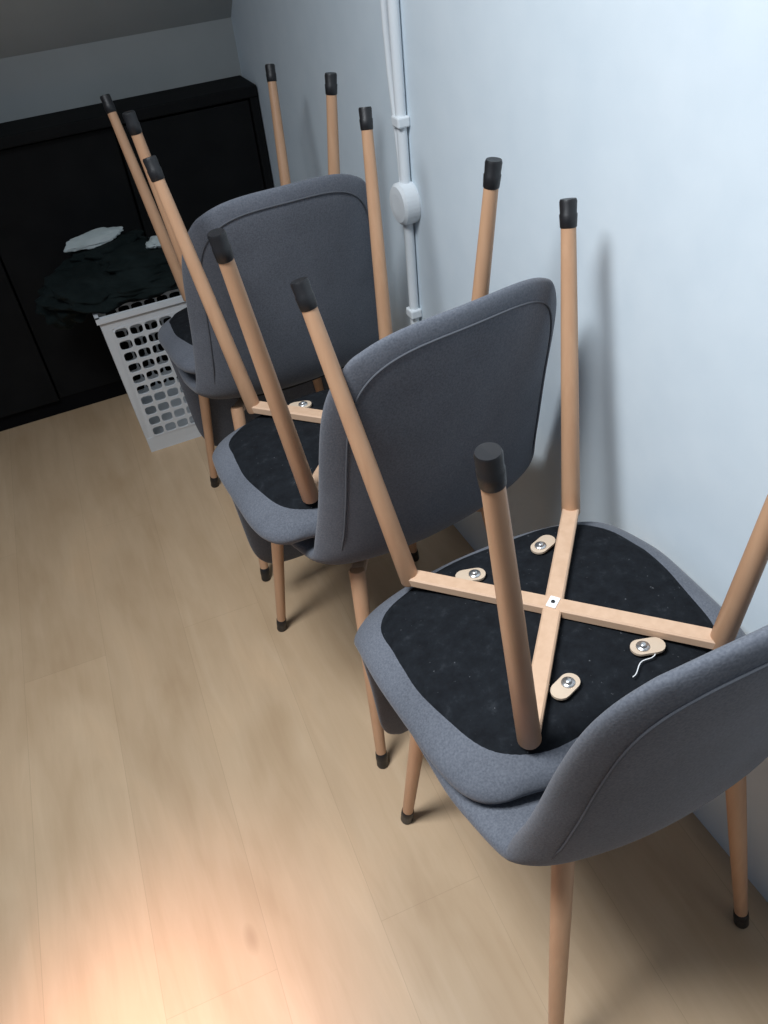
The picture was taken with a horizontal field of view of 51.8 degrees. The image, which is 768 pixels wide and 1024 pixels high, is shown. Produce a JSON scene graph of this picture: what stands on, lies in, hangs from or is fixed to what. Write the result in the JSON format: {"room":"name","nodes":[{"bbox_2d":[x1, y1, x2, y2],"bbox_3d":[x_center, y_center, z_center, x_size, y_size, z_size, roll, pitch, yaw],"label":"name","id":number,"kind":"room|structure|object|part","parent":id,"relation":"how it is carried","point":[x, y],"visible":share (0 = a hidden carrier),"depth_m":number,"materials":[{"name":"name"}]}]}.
{"room":"storage room","nodes":[
{"label":"storage room","id":0,"kind":"room"},
{"bbox_2d":[0,0,231,58],"bbox_3d":[-1.637,-0.902,0.715,3.226,1.408,1.465,-20,43,-15],"label":"ceiling","id":1,"kind":"structure","parent":0,"point":[26,26],"depth_m":1.92,"materials":[{"name":"paint"}]},
{"bbox_2d":[0,18,241,122],"bbox_3d":[-1.845,-0.486,1.952,3.226,1.000,0.100,-20,43,-15],"label":"wall","id":2,"kind":"structure","parent":0,"point":[71,77],"depth_m":2.04,"materials":[{"name":"paint"}]},
{"bbox_2d":[0,379,767,1023],"bbox_3d":[-0.838,1.129,0.765,3.326,0.050,4.460,-20,43,-15],"label":"floor","id":3,"kind":"structure","parent":0,"point":[201,823],"depth_m":1.33,"materials":[{"name":"brown wood"}]},
{"bbox_2d":[0,75,273,431],"bbox_3d":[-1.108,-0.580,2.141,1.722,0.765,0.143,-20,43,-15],"label":"storage cabinet","id":4,"kind":"object","parent":3,"relation":"on","point":[65,175],"visible":0.56,"depth_m":2.11,"materials":[{"name":"black laminate"}]},
{"bbox_3d":[-1.211,-0.509,2.060,0.481,0.681,0.018,-20,43,-15],"label":"door panel","id":5,"kind":"part","parent":4,"relation":"part of","materials":[{"name":"black laminate"}]},
{"bbox_3d":[-0.827,-0.661,2.183,0.371,0.681,0.018,-20,43,-15],"label":"door panel","id":6,"kind":"part","parent":4,"relation":"part of","materials":[{"name":"black laminate"}]},
{"bbox_3d":[-1.140,-0.857,1.900,1.722,0.028,0.143,-20,43,-15],"label":"panel","id":7,"kind":"part","parent":4,"relation":"part of","materials":[{"name":"black laminate"}]},
{"bbox_3d":[-0.491,-0.777,2.272,0.354,0.681,0.018,-20,43,-15],"label":"door panel","id":8,"kind":"part","parent":4,"relation":"part of","materials":[{"name":"black laminate"}]},
{"bbox_2d":[92,289,201,451],"bbox_3d":[-0.574,-0.447,2.183,0.356,0.416,0.299,-20,43,-15],"label":"laundry basket","id":9,"kind":"object","parent":3,"relation":"on","point":[162,411],"visible":0.36,"depth_m":2.09,"materials":[{"name":"plastic"}]},
{"bbox_2d":[35,226,177,329],"bbox_3d":[-0.663,-0.608,2.022,0.474,0.197,0.297,-23,43,-18],"label":"pile","id":10,"kind":"object","parent":9,"relation":"in","point":[107,269],"visible":0.86,"depth_m":1.95,"materials":[{"name":"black fabric"}]},
{"bbox_2d":[64,226,122,251],"bbox_3d":[-0.735,-0.691,2.001,0.162,0.021,0.050,-26,75,-18],"label":"folded towel","id":11,"kind":"object","parent":10,"relation":"on","point":[93,240],"depth_m":1.99,"materials":[{"name":"fabric"}]},
{"bbox_2d":[176,174,378,581],"bbox_3d":[-0.217,-0.326,1.681,0.426,0.831,0.441,-21,43,-16],"label":"dining chair","id":12,"kind":"object","parent":3,"relation":"on","point":[317,229],"visible":0.61,"depth_m":1.38,"materials":[{"name":"grey fabric"}]},
{"bbox_3d":[-0.425,-0.222,1.905,0.075,0.393,0.025,3,42,11],"label":"leg","id":13,"kind":"part","parent":12,"relation":"part of","materials":[{"name":"brown wood"}]},
{"bbox_3d":[-0.436,-0.080,2.036,0.023,0.034,0.023,-21,43,-16],"label":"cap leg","id":14,"kind":"part","parent":12,"relation":"part of","materials":[{"name":"black rubber"}]},
{"bbox_2d":[100,64,339,445],"bbox_3d":[-0.275,-0.444,1.679,0.426,0.875,0.460,-19,42,-14],"label":"dining chair","id":15,"kind":"object","parent":12,"relation":"on","point":[174,335],"visible":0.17,"depth_m":1.62,"materials":[{"name":"brown wood"}]},
{"bbox_3d":[-0.540,-0.799,1.551,0.023,0.035,0.025,-19,35,-14],"label":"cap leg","id":16,"kind":"part","parent":15,"relation":"part of","materials":[{"name":"black plastic"}]},
{"bbox_3d":[-0.396,-0.612,1.244,0.023,0.034,0.023,-19,35,-14],"label":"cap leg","id":17,"kind":"part","parent":15,"relation":"part of","materials":[{"name":"black rubber"}]},
{"bbox_3d":[-0.480,-0.632,1.634,0.064,0.395,0.094,-19,35,-14],"label":"leg","id":18,"kind":"part","parent":15,"relation":"part of","materials":[{"name":"brown wood"}]},
{"bbox_3d":[-0.355,-0.471,1.370,0.065,0.394,0.025,-4,41,3],"label":"leg","id":19,"kind":"part","parent":15,"relation":"part of","materials":[{"name":"brown wood"}]},
{"bbox_3d":[-0.233,-0.904,1.631,0.023,0.035,0.025,-19,35,-14],"label":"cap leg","id":20,"kind":"part","parent":15,"relation":"part of","materials":[{"name":"black plastic"}]},
{"bbox_3d":[-0.212,-0.723,1.704,0.025,0.385,0.147,-5,41,2],"label":"leg","id":21,"kind":"part","parent":15,"relation":"part of","materials":[{"name":"brown wood"}]},
{"bbox_3d":[-0.088,-0.717,1.325,0.023,0.034,0.023,-19,35,-14],"label":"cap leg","id":22,"kind":"part","parent":15,"relation":"part of","materials":[{"name":"black rubber"}]},
{"bbox_3d":[-0.091,-0.561,1.440,0.068,0.394,0.025,-36,49,-29],"label":"leg","id":23,"kind":"part","parent":15,"relation":"part of","materials":[{"name":"brown wood"}]},
{"bbox_3d":[-0.277,-0.036,1.672,0.026,0.395,0.105,-2,41,5],"label":"leg","id":24,"kind":"part","parent":12,"relation":"part of","materials":[{"name":"brown wood"}]},
{"bbox_3d":[-0.265,0.137,1.765,0.023,0.035,0.025,-21,43,-16],"label":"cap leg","id":25,"kind":"part","parent":12,"relation":"part of","materials":[{"name":"black rubber"}]},
{"bbox_3d":[-0.243,-0.326,1.714,0.271,0.014,0.303,-21,43,-16],"label":"cross frame","id":26,"kind":"part","parent":12,"relation":"part of","materials":[{"name":"beige wood"}]},
{"bbox_3d":[-0.167,-0.324,1.987,0.025,0.393,0.075,15,45,23],"label":"leg","id":27,"kind":"part","parent":12,"relation":"part of","materials":[{"name":"brown wood"}]},
{"bbox_2d":[271,277,556,768],"bbox_3d":[0.020,-0.035,1.315,0.426,0.831,0.441,-26,45,-21],"label":"dining chair","id":28,"kind":"object","parent":3,"relation":"on","point":[437,388],"visible":0.7,"depth_m":1.01,"materials":[{"name":"grey fabric"}]},
{"bbox_3d":[-0.202,0.088,1.519,0.075,0.393,0.025,-1,41,7],"label":"leg","id":29,"kind":"part","parent":28,"relation":"part of","materials":[{"name":"brown wood"}]},
{"bbox_3d":[-0.213,0.233,1.647,0.023,0.034,0.023,-26,45,-21],"label":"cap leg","id":30,"kind":"part","parent":28,"relation":"part of","materials":[{"name":"black plastic"}]},
{"bbox_2d":[143,106,502,563],"bbox_3d":[-0.067,-0.142,1.289,0.426,0.851,0.430,-20,43,-15],"label":"dining chair","id":31,"kind":"object","parent":28,"relation":"on","point":[268,466],"visible":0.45,"depth_m":1.19,"materials":[{"name":"grey fabric"},{"name":"beech wood"},{"name":"black rubber"}]},
{"bbox_3d":[-0.332,-0.494,1.139,0.023,0.035,0.025,-20,40,-14],"label":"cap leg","id":32,"kind":"part","parent":31,"relation":"part of","materials":[{"name":"black rubber"}]},
{"bbox_3d":[-0.273,-0.334,1.236,0.064,0.395,0.094,-20,40,-14],"label":"leg","id":33,"kind":"part","parent":31,"relation":"part of","materials":[{"name":"brown wood"}]},
{"bbox_3d":[-0.176,-0.286,0.851,0.023,0.034,0.023,-20,40,-14],"label":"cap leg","id":34,"kind":"part","parent":31,"relation":"part of","materials":[{"name":"black rubber"}]},
{"bbox_3d":[-0.138,-0.154,0.988,0.071,0.393,0.025,-35,48,-29],"label":"leg","id":35,"kind":"part","parent":31,"relation":"part of","materials":[{"name":"brown wood"}]},
{"bbox_3d":[-0.049,-0.143,1.257,0.271,0.014,0.303,-20,40,-14],"label":"cross frame","id":36,"kind":"part","parent":31,"relation":"part of","materials":[{"name":"beige wood"}]},
{"bbox_3d":[-0.028,-0.607,1.222,0.023,0.035,0.025,-20,40,-14],"label":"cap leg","id":37,"kind":"part","parent":31,"relation":"part of","materials":[{"name":"black rubber"}]},
{"bbox_3d":[-0.009,-0.432,1.308,0.025,0.392,0.119,-4,41,3],"label":"leg","id":38,"kind":"part","parent":31,"relation":"part of","materials":[{"name":"brown wood"}]},
{"bbox_3d":[0.123,-0.253,1.060,0.062,0.394,0.025,-5,41,2],"label":"leg","id":39,"kind":"part","parent":31,"relation":"part of","materials":[{"name":"brown wood"}]},
{"bbox_3d":[0.128,-0.400,0.934,0.023,0.034,0.021,-15,42,-9],"label":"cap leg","id":40,"kind":"part","parent":31,"relation":"part of","materials":[{"name":"black rubber"}]},
{"bbox_3d":[-0.021,0.260,1.297,0.026,0.395,0.105,-7,41,0],"label":"leg","id":41,"kind":"part","parent":28,"relation":"part of","materials":[{"name":"brown wood"}]},
{"bbox_3d":[-0.004,0.432,1.389,0.023,0.035,0.025,-26,45,-21],"label":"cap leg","id":42,"kind":"part","parent":28,"relation":"part of","materials":[{"name":"black rubber"}]},
{"bbox_3d":[0.040,-0.031,1.623,0.025,0.393,0.075,10,43,18],"label":"leg","id":43,"kind":"part","parent":28,"relation":"part of","materials":[{"name":"brown wood"}]},
{"bbox_3d":[0.067,0.095,1.768,0.023,0.034,0.023,-26,45,-21],"label":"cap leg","id":44,"kind":"part","parent":28,"relation":"part of","materials":[{"name":"black rubber"}]},
{"bbox_3d":[-0.013,-0.031,1.344,0.271,0.014,0.303,-26,45,-21],"label":"cross frame","id":45,"kind":"part","parent":28,"relation":"part of","materials":[{"name":"beige wood"}]},
{"bbox_3d":[0.220,0.141,1.401,0.105,0.395,0.026,16,46,24],"label":"leg","id":46,"kind":"part","parent":28,"relation":"part of","materials":[{"name":"brown wood"}]},
{"bbox_2d":[401,625,767,1023],"bbox_3d":[0.257,0.249,0.957,0.426,0.831,0.441,-23,44,-18],"label":"dining chair","id":47,"kind":"object","parent":3,"relation":"on","point":[692,734],"visible":0.61,"depth_m":0.67,"materials":[{"name":"grey fabric"}]},
{"bbox_3d":[0.038,0.499,1.306,0.023,0.034,0.023,-23,44,-18],"label":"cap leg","id":48,"kind":"part","parent":47,"relation":"part of","materials":[{"name":"black plastic"}]},
{"bbox_3d":[0.050,0.357,1.176,0.075,0.393,0.025,2,42,10],"label":"leg","id":49,"kind":"part","parent":47,"relation":"part of","materials":[{"name":"brown wood"}]},
{"bbox_2d":[290,198,767,803],"bbox_3d":[0.183,0.115,0.991,0.426,0.859,0.437,-20,43,-15],"label":"dining chair","id":50,"kind":"object","parent":47,"relation":"on","point":[495,659],"visible":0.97,"depth_m":0.92,"materials":[{"name":"grey fabric"}]},
{"bbox_3d":[-0.085,-0.232,0.844,0.023,0.035,0.025,-21,39,-15],"label":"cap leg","id":51,"kind":"part","parent":50,"relation":"part of","materials":[{"name":"black plastic"}]},
{"bbox_3d":[-0.023,-0.072,0.940,0.131,0.389,0.025,25,50,31],"label":"leg","id":52,"kind":"part","parent":50,"relation":"part of","materials":[{"name":"brown wood"}]},
{"bbox_3d":[0.074,-0.031,0.554,0.023,0.034,0.023,-21,39,-15],"label":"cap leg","id":53,"kind":"part","parent":50,"relation":"part of","materials":[{"name":"black rubber"}]},
{"bbox_3d":[0.114,0.101,0.690,0.073,0.393,0.025,-26,44,-21],"label":"leg","id":54,"kind":"part","parent":50,"relation":"part of","materials":[{"name":"brown wood"}]},
{"bbox_3d":[0.205,0.114,0.958,0.271,0.014,0.303,-21,39,-15],"label":"cross frame","id":55,"kind":"part","parent":50,"relation":"part of","materials":[{"name":"beige wood"}]},
{"bbox_3d":[0.216,-0.350,0.928,0.023,0.035,0.025,-21,39,-15],"label":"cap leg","id":56,"kind":"part","parent":50,"relation":"part of","materials":[{"name":"black rubber"}]},
{"bbox_3d":[0.239,-0.174,1.012,0.025,0.391,0.124,-6,41,0],"label":"leg","id":57,"kind":"part","parent":50,"relation":"part of","materials":[{"name":"brown wood"}]},
{"bbox_2d":[633,654,655,676],"bbox_3d":[0.291,0.167,0.881,0.054,0.002,0.007,-34,48,-28],"label":"thread","id":58,"kind":"object","parent":50,"relation":"on","point":[654,654],"visible":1,"depth_m":0.88},
{"bbox_3d":[0.374,-0.002,0.763,0.056,0.394,0.025,-15,42,-10],"label":"leg","id":59,"kind":"part","parent":50,"relation":"part of","materials":[{"name":"brown wood"}]},
{"bbox_3d":[0.210,0.538,0.947,0.026,0.395,0.105,-4,41,3],"label":"leg","id":60,"kind":"part","parent":47,"relation":"part of","materials":[{"name":"brown wood"}]},
{"bbox_3d":[0.462,0.430,1.036,0.105,0.395,0.026,20,47,27],"label":"leg","id":61,"kind":"part","parent":47,"relation":"part of","materials":[{"name":"brown wood"}]},
{"bbox_3d":[0.516,0.585,1.144,0.023,0.035,0.025,-23,44,-18],"label":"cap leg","id":62,"kind":"part","parent":47,"relation":"part of","materials":[{"name":"black plastic"}]},
{"bbox_2d":[231,0,767,901],"bbox_3d":[0.501,-0.411,0.326,0.100,2.600,4.460,-20,43,-15],"label":"wall","id":63,"kind":"structure","parent":0,"point":[652,115],"depth_m":1.02,"materials":[{"name":"paint"}]},
{"bbox_2d":[380,0,421,324],"bbox_3d":[0.012,-0.779,1.274,0.032,2.000,0.078,-20,43,-15],"label":"conduit","id":64,"kind":"object","parent":63,"relation":"attached to","point":[405,203],"visible":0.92,"depth_m":1.40,"materials":[{"name":"white plastic"}]}
]}

